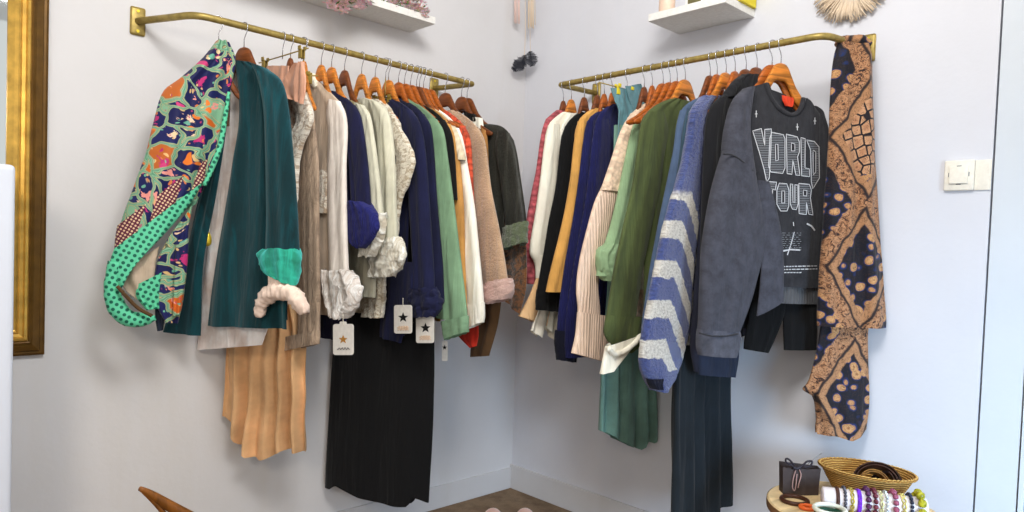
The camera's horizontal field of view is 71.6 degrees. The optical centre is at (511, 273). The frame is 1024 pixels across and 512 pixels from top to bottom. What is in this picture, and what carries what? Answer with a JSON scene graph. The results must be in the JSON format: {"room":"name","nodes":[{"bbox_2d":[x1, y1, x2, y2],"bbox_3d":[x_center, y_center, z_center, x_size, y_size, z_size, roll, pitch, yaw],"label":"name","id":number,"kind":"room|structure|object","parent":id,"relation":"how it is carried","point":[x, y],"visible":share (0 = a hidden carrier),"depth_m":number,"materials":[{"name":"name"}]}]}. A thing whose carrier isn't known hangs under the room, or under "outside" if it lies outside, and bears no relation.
{"room":"clothing store","nodes":[
{"label":"clothing store","id":0,"kind":"room"},
{"bbox_2d":[163,60,301,335],"bbox_3d":[-0.817,-0.232,2.152,0.505,0.866,0.134,3,2,24],"label":"jacket","id":1,"kind":"object","parent":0,"point":[259,237],"visible":0.92,"depth_m":2.13,"materials":[{"name":"fabric"}]},
{"bbox_2d":[11,0,527,511],"bbox_3d":[-1.507,-0.372,1.894,4.200,2.750,0.100,0,3,-44],"label":"wall","id":2,"kind":"structure","parent":0,"point":[108,410],"depth_m":2.24,"materials":[{"name":"paint"}]},
{"bbox_2d":[0,0,48,355],"bbox_3d":[-1.611,-0.557,1.689,0.865,1.574,0.036,0,3,-44],"label":"framed mirror","id":3,"kind":"object","parent":2,"relation":"attached to","point":[24,24],"visible":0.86,"depth_m":1.96,"materials":[{"name":"gold glass"}]},
{"bbox_2d":[0,0,6,163],"bbox_3d":[-1.619,-0.557,1.698,0.685,1.394,0.005,0,3,-44],"label":"mirror glass","id":4,"kind":"object","parent":3,"relation":"attached to","point":[3,3],"depth_m":1.93,"materials":[{"name":"white"}]},
{"bbox_2d":[130,6,473,95],"bbox_3d":[-0.647,-0.758,2.474,1.194,0.086,0.216,0,3,-44],"label":"rail","id":5,"kind":"object","parent":2,"relation":"attached to","point":[138,19],"visible":0.84,"depth_m":2.24,"materials":[{"name":"gold metal"}]},
{"bbox_2d":[217,15,238,98],"bbox_3d":[-0.879,-0.648,2.123,0.140,0.245,0.014,1,2,-27],"label":"wooden hanger","id":6,"kind":"object","parent":5,"relation":"hanging from","point":[234,89],"visible":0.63,"depth_m":2.14,"materials":[{"name":"brown wood"}]},
{"bbox_2d":[103,39,235,330],"bbox_3d":[-1.003,-0.263,2.076,0.334,0.866,0.145,0,3,-44],"label":"jacket","id":7,"kind":"object","parent":6,"relation":"hanging from","point":[186,140],"visible":1,"depth_m":2.05,"materials":[{"name":"fabric"}]},
{"bbox_2d":[233,22,256,77],"bbox_3d":[-0.824,-0.648,2.177,0.340,0.245,0.014,3,2,26],"label":"wooden hanger","id":8,"kind":"object","parent":5,"relation":"hanging from","point":[244,53],"visible":0.3,"depth_m":2.17,"materials":[{"name":"brown wood"}]},
{"bbox_2d":[197,73,308,349],"bbox_3d":[-0.780,-0.193,2.147,0.518,0.908,0.088,4,2,39],"label":"blouse","id":9,"kind":"object","parent":8,"relation":"hanging from","point":[211,337],"visible":0.37,"depth_m":2.22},
{"bbox_2d":[259,31,308,67],"bbox_3d":[-0.731,-0.719,2.261,0.300,0.103,0.022,4,3,42],"label":"hanger","id":10,"kind":"object","parent":5,"relation":"hanging from","point":[301,52],"visible":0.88,"depth_m":2.25,"materials":[{"name":"metal"}]},
{"bbox_2d":[266,62,305,103],"bbox_3d":[-0.755,-0.289,2.277,0.036,0.776,0.344,0,3,-44],"label":"slip","id":11,"kind":"object","parent":10,"relation":"hanging from","point":[293,79],"visible":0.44,"depth_m":2.18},
{"bbox_2d":[302,37,316,110],"bbox_3d":[-0.680,-0.648,2.314,0.136,0.245,0.014,4,2,38],"label":"wooden hanger","id":12,"kind":"object","parent":5,"relation":"hanging from","point":[308,90],"visible":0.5,"depth_m":2.29,"materials":[{"name":"brown wood"}]},
{"bbox_2d":[284,92,320,350],"bbox_3d":[-0.717,-0.182,2.334,0.306,0.895,0.047,4,2,40],"label":"sweater","id":13,"kind":"object","parent":12,"relation":"hanging from","point":[308,331],"visible":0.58,"depth_m":2.25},
{"bbox_2d":[302,37,317,83],"bbox_3d":[-0.679,-0.695,2.312,0.100,0.151,0.022,2,2,5],"label":"hanger","id":14,"kind":"object","parent":5,"relation":"hanging from","point":[308,73],"visible":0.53,"depth_m":2.30,"materials":[{"name":"metal"}]},
{"bbox_2d":[222,301,306,460],"bbox_3d":[-0.808,0.018,2.345,0.285,1.202,0.081,2,2,5],"label":"skirt","id":15,"kind":"object","parent":14,"relation":"hanging from","point":[264,403],"visible":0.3,"depth_m":2.34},
{"bbox_2d":[315,41,330,92],"bbox_3d":[-0.635,-0.647,2.357,0.231,0.245,0.014,4,2,40],"label":"wooden hanger","id":16,"kind":"object","parent":5,"relation":"hanging from","point":[321,71],"visible":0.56,"depth_m":2.34,"materials":[{"name":"brown wood"}]},
{"bbox_2d":[310,72,363,318],"bbox_3d":[-0.623,-0.266,2.328,0.428,0.808,0.071,4,2,40],"label":"blouse","id":17,"kind":"object","parent":16,"relation":"hanging from","point":[341,289],"visible":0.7,"depth_m":2.27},
{"bbox_2d":[333,321,353,354],"bbox_3d":[-0.514,0.188,2.158,0.106,0.130,0.003,4,2,40],"label":"price tag","id":18,"kind":"object","parent":17,"relation":"hanging from","point":[343,333],"visible":1,"depth_m":2.16,"materials":[{"name":"white paper"}]},
{"bbox_2d":[326,44,345,97],"bbox_3d":[-0.608,-0.647,2.383,0.287,0.245,0.014,4,3,41],"label":"wooden hanger","id":19,"kind":"object","parent":5,"relation":"hanging from","point":[332,76],"visible":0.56,"depth_m":2.36,"materials":[{"name":"brown wood"}]},
{"bbox_2d":[320,91,379,339],"bbox_3d":[-0.584,-0.194,2.349,0.465,0.830,0.074,4,3,44],"label":"jumper","id":20,"kind":"object","parent":19,"relation":"hanging from","point":[363,221],"visible":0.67,"depth_m":2.24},
{"bbox_2d":[335,47,357,101],"bbox_3d":[-0.572,-0.647,2.417,0.260,0.245,0.014,4,3,42],"label":"wooden hanger","id":21,"kind":"object","parent":5,"relation":"hanging from","point":[344,78],"visible":0.48,"depth_m":2.40,"materials":[{"name":"brown wood"}]},
{"bbox_2d":[350,100,387,257],"bbox_3d":[-0.562,-0.180,2.393,0.438,0.806,0.062,4,3,44],"label":"shirt","id":22,"kind":"object","parent":21,"relation":"hanging from","point":[372,250],"visible":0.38,"depth_m":2.27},
{"bbox_2d":[354,51,371,98],"bbox_3d":[-0.524,-0.647,2.463,0.255,0.245,0.014,4,3,42],"label":"wooden hanger","id":23,"kind":"object","parent":5,"relation":"hanging from","point":[361,82],"visible":0.41,"depth_m":2.45,"materials":[{"name":"brown wood"}]},
{"bbox_2d":[349,98,406,296],"bbox_3d":[-0.501,-0.262,2.434,0.068,0.682,0.450,0,3,-44],"label":"shirt","id":24,"kind":"object","parent":23,"relation":"hanging from","point":[389,260],"visible":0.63,"depth_m":2.33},
{"bbox_2d":[372,58,391,103],"bbox_3d":[-0.452,-0.684,2.530,0.100,0.171,0.022,3,2,19],"label":"hanger","id":25,"kind":"object","parent":5,"relation":"hanging from","point":[389,97],"visible":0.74,"depth_m":2.53,"materials":[{"name":"metal"}]},
{"bbox_2d":[325,220,434,506],"bbox_3d":[-0.469,0.124,2.555,0.430,1.405,0.062,3,2,21],"label":"skirt","id":26,"kind":"object","parent":25,"relation":"hanging from","point":[380,436],"visible":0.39,"depth_m":2.54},
{"bbox_2d":[368,55,397,118],"bbox_3d":[-0.484,-0.647,2.502,0.262,0.245,0.014,4,3,42],"label":"wooden hanger","id":27,"kind":"object","parent":5,"relation":"hanging from","point":[375,86],"visible":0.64,"depth_m":2.49,"materials":[{"name":"brown wood"}]},
{"bbox_2d":[356,99,414,317],"bbox_3d":[-0.479,-0.227,2.483,0.056,0.773,0.418,0,3,-44],"label":"cardigan","id":28,"kind":"object","parent":27,"relation":"hanging from","point":[371,307],"visible":0.3,"depth_m":2.38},
{"bbox_2d":[382,58,399,101],"bbox_3d":[-0.444,-0.647,2.540,0.307,0.245,0.014,4,3,42],"label":"wooden hanger","id":29,"kind":"object","parent":5,"relation":"hanging from","point":[390,89],"visible":0.44,"depth_m":2.52,"materials":[{"name":"brown wood"}]},
{"bbox_2d":[380,97,442,342],"bbox_3d":[-0.402,-0.195,2.496,0.062,0.867,0.501,0,3,-44],"label":"sweater","id":30,"kind":"object","parent":29,"relation":"hanging from","point":[414,285],"visible":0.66,"depth_m":2.40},
{"bbox_2d":[394,305,411,333],"bbox_3d":[-0.367,0.144,2.387,0.099,0.123,0.003,4,3,42],"label":"price tag","id":31,"kind":"object","parent":30,"relation":"hanging from","point":[402,314],"visible":1,"depth_m":2.39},
{"bbox_2d":[416,316,433,342],"bbox_3d":[-0.292,0.173,2.377,0.095,0.128,0.003,4,3,42],"label":"price tag","id":32,"kind":"object","parent":30,"relation":"hanging from","point":[424,326],"visible":0.93,"depth_m":2.38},
{"bbox_2d":[394,61,409,102],"bbox_3d":[-0.413,-0.647,2.570,0.318,0.245,0.014,4,3,42],"label":"wooden hanger","id":33,"kind":"object","parent":5,"relation":"hanging from","point":[399,87],"visible":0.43,"depth_m":2.55,"materials":[{"name":"orange wood"}]},
{"bbox_2d":[398,98,444,301],"bbox_3d":[-0.385,-0.225,2.542,0.459,0.814,0.043,4,3,45],"label":"dress","id":34,"kind":"object","parent":33,"relation":"hanging from","point":[426,127],"visible":0.23,"depth_m":2.42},
{"bbox_2d":[399,62,438,121],"bbox_3d":[-0.394,-0.647,2.588,0.391,0.245,0.014,4,3,42],"label":"wooden hanger","id":35,"kind":"object","parent":5,"relation":"hanging from","point":[408,90],"visible":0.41,"depth_m":2.56,"materials":[{"name":"orange wood"}]},
{"bbox_2d":[408,99,468,339],"bbox_3d":[-0.333,-0.204,2.524,0.553,0.847,0.057,4,3,43],"label":"sweater","id":36,"kind":"object","parent":35,"relation":"hanging from","point":[454,314],"visible":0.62,"depth_m":2.39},
{"bbox_2d":[410,64,434,116],"bbox_3d":[-0.374,-0.646,2.607,0.400,0.245,0.014,4,3,42],"label":"wooden hanger","id":37,"kind":"object","parent":5,"relation":"hanging from","point":[414,89],"visible":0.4,"depth_m":2.57,"materials":[{"name":"orange wood"}]},
{"bbox_2d":[423,105,457,199],"bbox_3d":[-0.345,-0.389,2.576,0.446,0.458,0.040,4,3,45],"label":"blouse","id":38,"kind":"object","parent":37,"relation":"hanging from","point":[448,134],"visible":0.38,"depth_m":2.43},
{"bbox_2d":[415,65,451,124],"bbox_3d":[-0.355,-0.646,2.625,0.392,0.245,0.014,4,3,42],"label":"wooden hanger","id":39,"kind":"object","parent":5,"relation":"hanging from","point":[420,90],"visible":0.28,"depth_m":2.60,"materials":[{"name":"brown wood"}]},
{"bbox_2d":[430,108,467,320],"bbox_3d":[-0.318,-0.213,2.582,0.490,0.791,0.046,4,3,42],"label":"shirt","id":40,"kind":"object","parent":39,"relation":"hanging from","point":[459,204],"visible":0.09,"depth_m":2.44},
{"bbox_2d":[429,69,465,126],"bbox_3d":[-0.312,-0.646,2.667,0.400,0.245,0.014,4,3,42],"label":"wooden hanger","id":41,"kind":"object","parent":5,"relation":"hanging from","point":[433,93],"visible":0.29,"depth_m":2.63,"materials":[{"name":"orange wood"}]},
{"bbox_2d":[439,109,478,347],"bbox_3d":[-0.278,-0.181,2.627,0.484,0.870,0.042,4,3,43],"label":"jumper","id":42,"kind":"object","parent":41,"relation":"hanging from","point":[470,339],"visible":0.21,"depth_m":2.50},
{"bbox_2d":[439,110,484,328],"bbox_3d":[-0.274,-0.208,2.591,0.039,0.785,0.541,0,3,-45],"label":"shirt","id":43,"kind":"object","parent":41,"relation":"hanging from","point":[474,283],"visible":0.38,"depth_m":2.44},
{"bbox_2d":[438,73,480,130],"bbox_3d":[-0.258,-0.646,2.718,0.400,0.245,0.014,4,3,43],"label":"wooden hanger","id":44,"kind":"object","parent":5,"relation":"hanging from","point":[446,100],"visible":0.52,"depth_m":2.70,"materials":[{"name":"brown wood"}]},
{"bbox_2d":[447,110,514,303],"bbox_3d":[-0.201,-0.256,2.636,0.570,0.717,0.085,4,3,42],"label":"cardigan","id":45,"kind":"object","parent":44,"relation":"hanging from","point":[497,287],"visible":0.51,"depth_m":2.53,"materials":[{"name":"beige fabric"}]},
{"bbox_2d":[470,302,500,356],"bbox_3d":[-0.121,-0.103,2.631,0.233,0.838,0.028,4,3,42],"label":"dress","id":46,"kind":"object","parent":44,"relation":"hanging from","point":[487,330],"visible":0.19,"depth_m":2.59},
{"bbox_2d":[459,78,487,123],"bbox_3d":[-0.179,-0.646,2.794,0.400,0.245,0.014,4,3,44],"label":"wooden hanger","id":47,"kind":"object","parent":5,"relation":"hanging from","point":[470,101],"visible":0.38,"depth_m":2.76,"materials":[{"name":"brown wood"}]},
{"bbox_2d":[483,124,528,249],"bbox_3d":[-0.127,-0.333,2.728,0.060,0.476,0.536,0,3,-44],"label":"jacket","id":48,"kind":"object","parent":47,"relation":"hanging from","point":[505,178],"visible":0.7,"depth_m":2.60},
{"bbox_2d":[503,225,526,313],"bbox_3d":[-0.014,-0.180,2.659,0.034,0.654,0.206,0,3,-44],"label":"dress","id":49,"kind":"object","parent":47,"relation":"hanging from","point":[516,257],"visible":0.23,"depth_m":2.61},
{"bbox_2d":[455,77,492,135],"bbox_3d":[-0.199,-0.646,2.775,0.360,0.245,0.014,4,3,44],"label":"wooden hanger","id":50,"kind":"object","parent":5,"relation":"hanging from","point":[461,103],"visible":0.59,"depth_m":2.75,"materials":[{"name":"brown wood"}]},
{"bbox_2d":[299,0,434,31],"bbox_3d":[-0.746,-0.974,2.399,1.095,0.026,0.165,0,3,-44],"label":"wall shelf","id":51,"kind":"object","parent":2,"relation":"attached to","point":[381,12],"visible":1,"depth_m":2.64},
{"bbox_2d":[322,0,353,13],"bbox_3d":[-0.596,-0.946,2.427,0.153,0.109,0.086,0,3,-44],"label":"flower spray","id":52,"kind":"object","parent":51,"relation":"on","point":[340,4],"visible":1,"depth_m":2.42,"materials":[{"name":"pink plant"}]},
{"bbox_2d":[382,0,429,17],"bbox_3d":[-0.414,-1.014,2.632,0.228,0.097,0.144,2,2,-10],"label":"flower spray","id":53,"kind":"object","parent":51,"relation":"on","point":[415,5],"visible":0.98,"depth_m":2.65,"materials":[{"name":"pink plant"}]},
{"bbox_2d":[337,467,510,511],"bbox_3d":[-1.521,0.956,1.895,4.188,0.098,0.009,0,3,-44],"label":"baseboard","id":54,"kind":"structure","parent":2,"relation":"attached to","point":[447,494],"depth_m":3.10,"materials":[{"name":"paint"}]},
{"bbox_2d":[511,0,537,71],"bbox_3d":[0.048,-1.208,3.170,0.160,0.617,0.010,2,2,1],"label":"catcher","id":55,"kind":"object","parent":2,"relation":"attached to","point":[520,64],"visible":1,"depth_m":3.17},
{"bbox_2d":[288,95,314,201],"bbox_3d":[-0.743,-0.338,2.297,0.312,0.601,0.042,4,2,41],"label":"blouse","id":56,"kind":"object","parent":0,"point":[302,116],"visible":0.27,"depth_m":2.22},
{"bbox_2d":[428,488,571,511],"bbox_3d":[-0.003,1.158,0.388,4.300,0.100,4.500,0,3,-44],"label":"floor","id":57,"kind":"structure","parent":0,"point":[507,500],"depth_m":3.12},
{"bbox_2d":[0,164,14,511],"bbox_3d":[-1.499,0.379,1.565,0.600,1.274,0.380,0,3,-44],"label":"cabinet","id":58,"kind":"object","parent":57,"relation":"on","point":[7,172],"visible":1,"depth_m":1.62,"materials":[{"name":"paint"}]},
{"bbox_2d":[138,486,192,511],"bbox_3d":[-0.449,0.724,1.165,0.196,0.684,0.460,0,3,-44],"label":"wooden armchair","id":59,"kind":"object","parent":57,"relation":"on","point":[160,502],"visible":1,"depth_m":1.26,"materials":[{"name":"brown wood"}]},
{"bbox_2d":[766,481,934,511],"bbox_3d":[0.919,0.863,1.936,0.444,0.456,0.444,0,3,-44],"label":"side table","id":60,"kind":"object","parent":57,"relation":"on","point":[773,503],"visible":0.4,"depth_m":1.97,"materials":[{"name":"brown wood"}]},
{"bbox_2d":[779,453,821,495],"bbox_3d":[0.823,0.565,2.022,0.108,0.126,0.049,2,2,3],"label":"gift bag","id":61,"kind":"object","parent":60,"relation":"on","point":[794,478],"visible":1,"depth_m":2.01,"materials":[{"name":"paper"}]},
{"bbox_2d":[817,457,918,493],"bbox_3d":[0.993,0.590,1.991,0.255,0.089,0.187,4,2,38],"label":"wicker basket","id":62,"kind":"object","parent":60,"relation":"on","point":[839,472],"visible":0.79,"depth_m":1.96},
{"bbox_2d":[853,462,901,480],"bbox_3d":[1.017,0.582,1.975,0.105,0.099,0.125,0,3,-44],"label":"belt","id":63,"kind":"object","parent":62,"relation":"in","point":[881,466],"visible":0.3,"depth_m":2.00,"materials":[{"name":"leather"}]},
{"bbox_2d":[820,486,928,511],"bbox_3d":[0.950,0.607,1.867,0.250,0.062,0.056,3,2,15],"label":"roll","id":64,"kind":"object","parent":60,"relation":"on","point":[828,494],"visible":0.43,"depth_m":1.85,"materials":[{"name":"white fabric"}]},
{"bbox_2d":[535,112,585,311],"bbox_3d":[0.254,-0.167,2.733,0.417,0.906,0.058,0,3,-44],"label":"cardigan","id":65,"kind":"object","parent":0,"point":[545,301],"visible":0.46,"depth_m":2.64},
{"bbox_2d":[512,0,1003,511],"bbox_3d":[0.689,-0.320,2.709,0.100,2.750,1.962,0,3,-44],"label":"wall","id":66,"kind":"structure","parent":0,"point":[936,65],"depth_m":2.19,"materials":[{"name":"paint"}]},
{"bbox_2d":[510,464,647,511],"bbox_3d":[0.636,0.999,2.678,0.012,0.112,1.862,0,3,-44],"label":"baseboard","id":67,"kind":"structure","parent":66,"relation":"attached to","point":[556,492],"depth_m":3.10,"materials":[{"name":"paint"}]},
{"bbox_2d":[648,0,754,33],"bbox_3d":[0.669,-0.914,2.517,0.198,0.026,0.307,0,3,-44],"label":"wall shelf","id":68,"kind":"object","parent":66,"relation":"attached to","point":[703,14],"visible":1,"depth_m":2.48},
{"bbox_2d":[558,33,875,102],"bbox_3d":[0.645,-0.728,2.510,0.240,0.090,1.128,0,3,-44],"label":"rail","id":69,"kind":"object","parent":66,"relation":"attached to","point":[815,36],"visible":0.77,"depth_m":2.34,"materials":[{"name":"gold metal"}]},
{"bbox_2d":[559,81,566,110],"bbox_3d":[0.202,-0.640,2.814,0.146,0.245,0.014,0,2,-41],"label":"wooden hanger","id":70,"kind":"object","parent":69,"relation":"hanging from","point":[563,104],"visible":0.29,"depth_m":2.81,"materials":[{"name":"brown wood"}]},
{"bbox_2d":[526,110,564,283],"bbox_3d":[0.195,-0.289,2.827,0.374,0.709,0.045,0,3,-44],"label":"jumper","id":71,"kind":"object","parent":70,"relation":"hanging from","point":[531,277],"visible":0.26,"depth_m":2.71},
{"bbox_2d":[565,79,576,112],"bbox_3d":[0.231,-0.638,2.784,0.220,0.245,0.014,0,2,-41],"label":"wooden hanger","id":72,"kind":"object","parent":69,"relation":"hanging from","point":[570,107],"visible":0.41,"depth_m":2.77,"materials":[{"name":"brown wood"}]},
{"bbox_2d":[518,112,571,325],"bbox_3d":[0.197,-0.203,2.777,0.437,0.848,0.051,0,3,-44],"label":"shirt","id":73,"kind":"object","parent":72,"relation":"hanging from","point":[548,177],"visible":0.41,"depth_m":2.68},
{"bbox_2d":[530,113,576,338],"bbox_3d":[0.177,-0.184,2.739,0.251,0.903,0.046,0,3,-43],"label":"blouse","id":74,"kind":"object","parent":72,"relation":"hanging from","point":[538,327],"visible":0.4,"depth_m":2.71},
{"bbox_2d":[591,74,599,108],"bbox_3d":[0.322,-0.631,2.689,0.177,0.245,0.014,0,2,-41],"label":"wooden hanger","id":75,"kind":"object","parent":69,"relation":"hanging from","point":[596,101],"visible":0.39,"depth_m":2.68,"materials":[{"name":"brown wood"}]},
{"bbox_2d":[546,108,602,291],"bbox_3d":[0.293,-0.209,2.685,0.427,0.832,0.044,0,3,-44],"label":"cardigan","id":76,"kind":"object","parent":75,"relation":"hanging from","point":[554,283],"visible":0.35,"depth_m":2.59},
{"bbox_2d":[598,73,607,111],"bbox_3d":[0.345,-0.630,2.665,0.155,0.245,0.014,0,2,-41],"label":"wooden hanger","id":77,"kind":"object","parent":69,"relation":"hanging from","point":[603,101],"visible":0.41,"depth_m":2.65,"materials":[{"name":"orange wood"}]},
{"bbox_2d":[554,111,600,361],"bbox_3d":[0.320,-0.143,2.666,0.416,0.940,0.054,0,3,-44],"label":"jumper","id":78,"kind":"object","parent":77,"relation":"hanging from","point":[559,334],"visible":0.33,"depth_m":2.57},
{"bbox_2d":[607,71,615,105],"bbox_3d":[0.371,-0.628,2.637,0.144,0.245,0.014,0,2,-41],"label":"wooden hanger","id":79,"kind":"object","parent":69,"relation":"hanging from","point":[611,100],"visible":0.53,"depth_m":2.63,"materials":[{"name":"orange wood"}]},
{"bbox_2d":[564,104,617,357],"bbox_3d":[0.351,-0.155,2.646,0.398,0.950,0.047,0,3,-44],"label":"cardigan","id":80,"kind":"object","parent":79,"relation":"hanging from","point":[602,146],"visible":0.38,"depth_m":2.56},
{"bbox_2d":[598,68,633,93],"bbox_3d":[0.422,-0.696,2.585,0.300,0.103,0.025,1,2,-38],"label":"hanger","id":81,"kind":"object","parent":69,"relation":"hanging from","point":[618,85],"visible":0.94,"depth_m":2.55,"materials":[{"name":"metal"}]},
{"bbox_2d":[598,84,657,449],"bbox_3d":[0.461,-0.014,2.659,0.358,1.373,0.072,0,2,-40],"label":"dress","id":82,"kind":"object","parent":81,"relation":"hanging from","point":[628,412],"visible":0.34,"depth_m":2.63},
{"bbox_2d":[636,65,647,109],"bbox_3d":[0.470,-0.621,2.534,0.176,0.245,0.014,0,2,-41],"label":"wooden hanger","id":83,"kind":"object","parent":69,"relation":"hanging from","point":[643,93],"visible":0.31,"depth_m":2.52,"materials":[{"name":"brown wood"}]},
{"bbox_2d":[571,103,645,360],"bbox_3d":[0.407,-0.155,2.496,0.521,0.913,0.055,0,3,-42],"label":"sweater","id":84,"kind":"object","parent":83,"relation":"hanging from","point":[590,341],"visible":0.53,"depth_m":2.37,"materials":[{"name":"fabric"}]},
{"bbox_2d":[626,61,665,124],"bbox_3d":[0.526,-0.617,2.476,0.360,0.245,0.014,0,2,-40],"label":"wooden hanger","id":85,"kind":"object","parent":69,"relation":"hanging from","point":[659,87],"visible":0.38,"depth_m":2.43,"materials":[{"name":"orange wood"}]},
{"bbox_2d":[645,63,654,106],"bbox_3d":[0.494,-0.619,2.509,0.155,0.245,0.014,0,2,-41],"label":"wooden hanger","id":86,"kind":"object","parent":69,"relation":"hanging from","point":[651,91],"visible":0.23,"depth_m":2.50,"materials":[{"name":"orange wood"}]},
{"bbox_2d":[596,124,643,289],"bbox_3d":[0.461,-0.273,2.489,0.454,0.661,0.065,0,3,-43],"label":"shirt","id":87,"kind":"object","parent":86,"relation":"hanging from","point":[606,254],"visible":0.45,"depth_m":2.39,"materials":[{"name":"fabric"}]},
{"bbox_2d":[670,57,695,101],"bbox_3d":[0.587,-0.613,2.412,0.393,0.245,0.014,0,2,-40],"label":"wooden hanger","id":88,"kind":"object","parent":69,"relation":"hanging from","point":[684,87],"visible":0.49,"depth_m":2.40,"materials":[{"name":"brown wood"}]},
{"bbox_2d":[600,98,689,373],"bbox_3d":[0.500,-0.139,2.353,0.583,0.895,0.069,0,3,-43],"label":"jacket","id":89,"kind":"object","parent":88,"relation":"hanging from","point":[622,327],"visible":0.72,"depth_m":2.25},
{"bbox_2d":[698,52,712,97],"bbox_3d":[0.653,-0.608,2.343,0.280,0.245,0.014,0,2,-41],"label":"wooden hanger","id":90,"kind":"object","parent":69,"relation":"hanging from","point":[707,80],"visible":0.23,"depth_m":2.32,"materials":[{"name":"brown wood"}]},
{"bbox_2d":[641,98,697,332],"bbox_3d":[0.593,-0.122,2.320,0.498,0.906,0.041,0,3,-44],"label":"shirt","id":91,"kind":"object","parent":90,"relation":"hanging from","point":[671,178],"visible":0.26,"depth_m":2.20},
{"bbox_2d":[705,50,723,95],"bbox_3d":[0.670,-0.607,2.325,0.280,0.245,0.014,0,2,-41],"label":"wooden hanger","id":92,"kind":"object","parent":69,"relation":"hanging from","point":[715,77],"visible":0.27,"depth_m":2.31,"materials":[{"name":"orange wood"}]},
{"bbox_2d":[671,345,732,511],"bbox_3d":[0.651,0.179,2.344,0.366,1.430,0.073,0,3,-44],"label":"skirt","id":93,"kind":"object","parent":92,"relation":"hanging from","point":[701,427],"visible":0.36,"depth_m":2.30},
{"bbox_2d":[710,49,729,99],"bbox_3d":[0.693,-0.605,2.301,0.360,0.245,0.014,0,2,-40],"label":"wooden hanger","id":94,"kind":"object","parent":69,"relation":"hanging from","point":[722,82],"visible":0.4,"depth_m":2.28,"materials":[{"name":"brown wood"}]},
{"bbox_2d":[638,95,719,392],"bbox_3d":[0.594,-0.116,2.237,0.556,0.945,0.072,0,3,-44],"label":"jumper","id":95,"kind":"object","parent":94,"relation":"hanging from","point":[665,335],"visible":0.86,"depth_m":2.11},
{"bbox_2d":[707,45,748,112],"bbox_3d":[0.741,-0.602,2.251,0.360,0.245,0.014,1,2,-38],"label":"wooden hanger","id":96,"kind":"object","parent":69,"relation":"hanging from","point":[744,71],"visible":0.15,"depth_m":2.24,"materials":[{"name":"brown wood"}]},
{"bbox_2d":[698,353,738,377],"bbox_3d":[0.669,-0.089,2.242,0.220,0.852,0.049,0,3,-44],"label":"sweatshirt","id":97,"kind":"object","parent":96,"relation":"hanging from","point":[707,365],"visible":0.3,"depth_m":2.22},
{"bbox_2d":[700,74,758,327],"bbox_3d":[0.737,-0.222,2.212,0.433,0.788,0.059,1,2,-36],"label":"hoodie","id":98,"kind":"object","parent":69,"relation":"hanging from","point":[717,113],"visible":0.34,"depth_m":2.09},
{"bbox_2d":[721,74,758,96],"bbox_3d":[0.724,-0.570,2.183,0.237,0.090,0.058,1,2,-35],"label":"hood","id":99,"kind":"object","parent":98,"relation":"attached to","point":[742,81],"depth_m":2.14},
{"bbox_2d":[726,47,738,87],"bbox_3d":[0.715,-0.604,2.279,0.264,0.245,0.014,0,2,-40],"label":"wooden hanger","id":100,"kind":"object","parent":69,"relation":"hanging from","point":[734,74],"visible":0.22,"depth_m":2.27,"materials":[{"name":"orange wood"}]},
{"bbox_2d":[690,109,745,371],"bbox_3d":[0.703,-0.127,2.293,0.374,0.868,0.044,0,3,-42],"label":"sweatshirt","id":101,"kind":"object","parent":100,"relation":"hanging from","point":[694,319],"visible":0.14,"depth_m":2.18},
{"bbox_2d":[755,40,797,110],"bbox_3d":[0.800,-0.598,2.189,0.360,0.245,0.014,2,2,-13],"label":"wooden hanger","id":102,"kind":"object","parent":69,"relation":"hanging from","point":[766,70],"visible":0.34,"depth_m":2.18,"materials":[{"name":"orange wood"}]},
{"bbox_2d":[764,38,800,106],"bbox_3d":[0.820,-0.597,2.168,0.360,0.245,0.014,1,2,-23],"label":"wooden hanger","id":103,"kind":"object","parent":69,"relation":"hanging from","point":[780,71],"visible":0.57,"depth_m":2.17,"materials":[{"name":"brown wood"}]},
{"bbox_2d":[696,82,828,357],"bbox_3d":[0.771,-0.162,2.143,0.551,0.821,0.085,1,2,-27],"label":"sweatshirt","id":104,"kind":"object","parent":103,"relation":"hanging from","point":[764,211],"visible":0.96,"depth_m":2.10,"materials":[{"name":"fabric"}]},
{"bbox_2d":[743,268,816,352],"bbox_3d":[0.853,0.008,2.226,0.254,0.485,0.031,2,2,-13],"label":"shorts","id":105,"kind":"object","parent":104,"relation":"hanging from","point":[799,320],"visible":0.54,"depth_m":2.22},
{"bbox_2d":[802,34,885,440],"bbox_3d":[1.026,-0.102,2.147,0.232,1.228,0.084,2,2,4],"label":"scarf","id":106,"kind":"object","parent":69,"relation":"hanging from","point":[851,297],"visible":0.98,"depth_m":2.12,"materials":[{"name":"fabric"}]},
{"bbox_2d":[814,0,884,23],"bbox_3d":[1.065,-0.888,2.218,0.024,0.207,0.244,0,3,-44],"label":"macrame hanging","id":107,"kind":"object","parent":66,"relation":"attached to","point":[840,8],"visible":1,"depth_m":2.23},
{"bbox_2d":[943,159,991,190],"bbox_3d":[1.284,-0.278,2.002,0.018,0.086,0.114,0,3,-44],"label":"light switch","id":108,"kind":"object","parent":66,"relation":"attached to","point":[959,175],"visible":1,"depth_m":2.00,"materials":[{"name":"beige plastic"}]},
{"bbox_2d":[943,159,975,190],"bbox_3d":[1.273,-0.279,2.018,0.012,0.086,0.075,0,3,-44],"label":"switch plate","id":109,"kind":"object","parent":108,"relation":"attached to","point":[959,175],"depth_m":2.01,"materials":[{"name":"beige plastic"}]},
{"bbox_2d":[974,0,1023,511],"bbox_3d":[1.402,-0.270,1.963,0.100,2.750,0.095,0,3,-44],"label":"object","id":110,"kind":"structure","parent":66,"relation":"attached to","point":[1002,392],"depth_m":1.94,"materials":[{"name":"paint"}]},
{"bbox_2d":[1017,406,1023,511],"bbox_3d":[1.441,-0.268,1.921,0.104,2.750,0.012,0,3,-44],"label":"trim","id":111,"kind":"structure","parent":66,"relation":"attached to","point":[1020,508],"depth_m":1.91,"materials":[{"name":"paint"}]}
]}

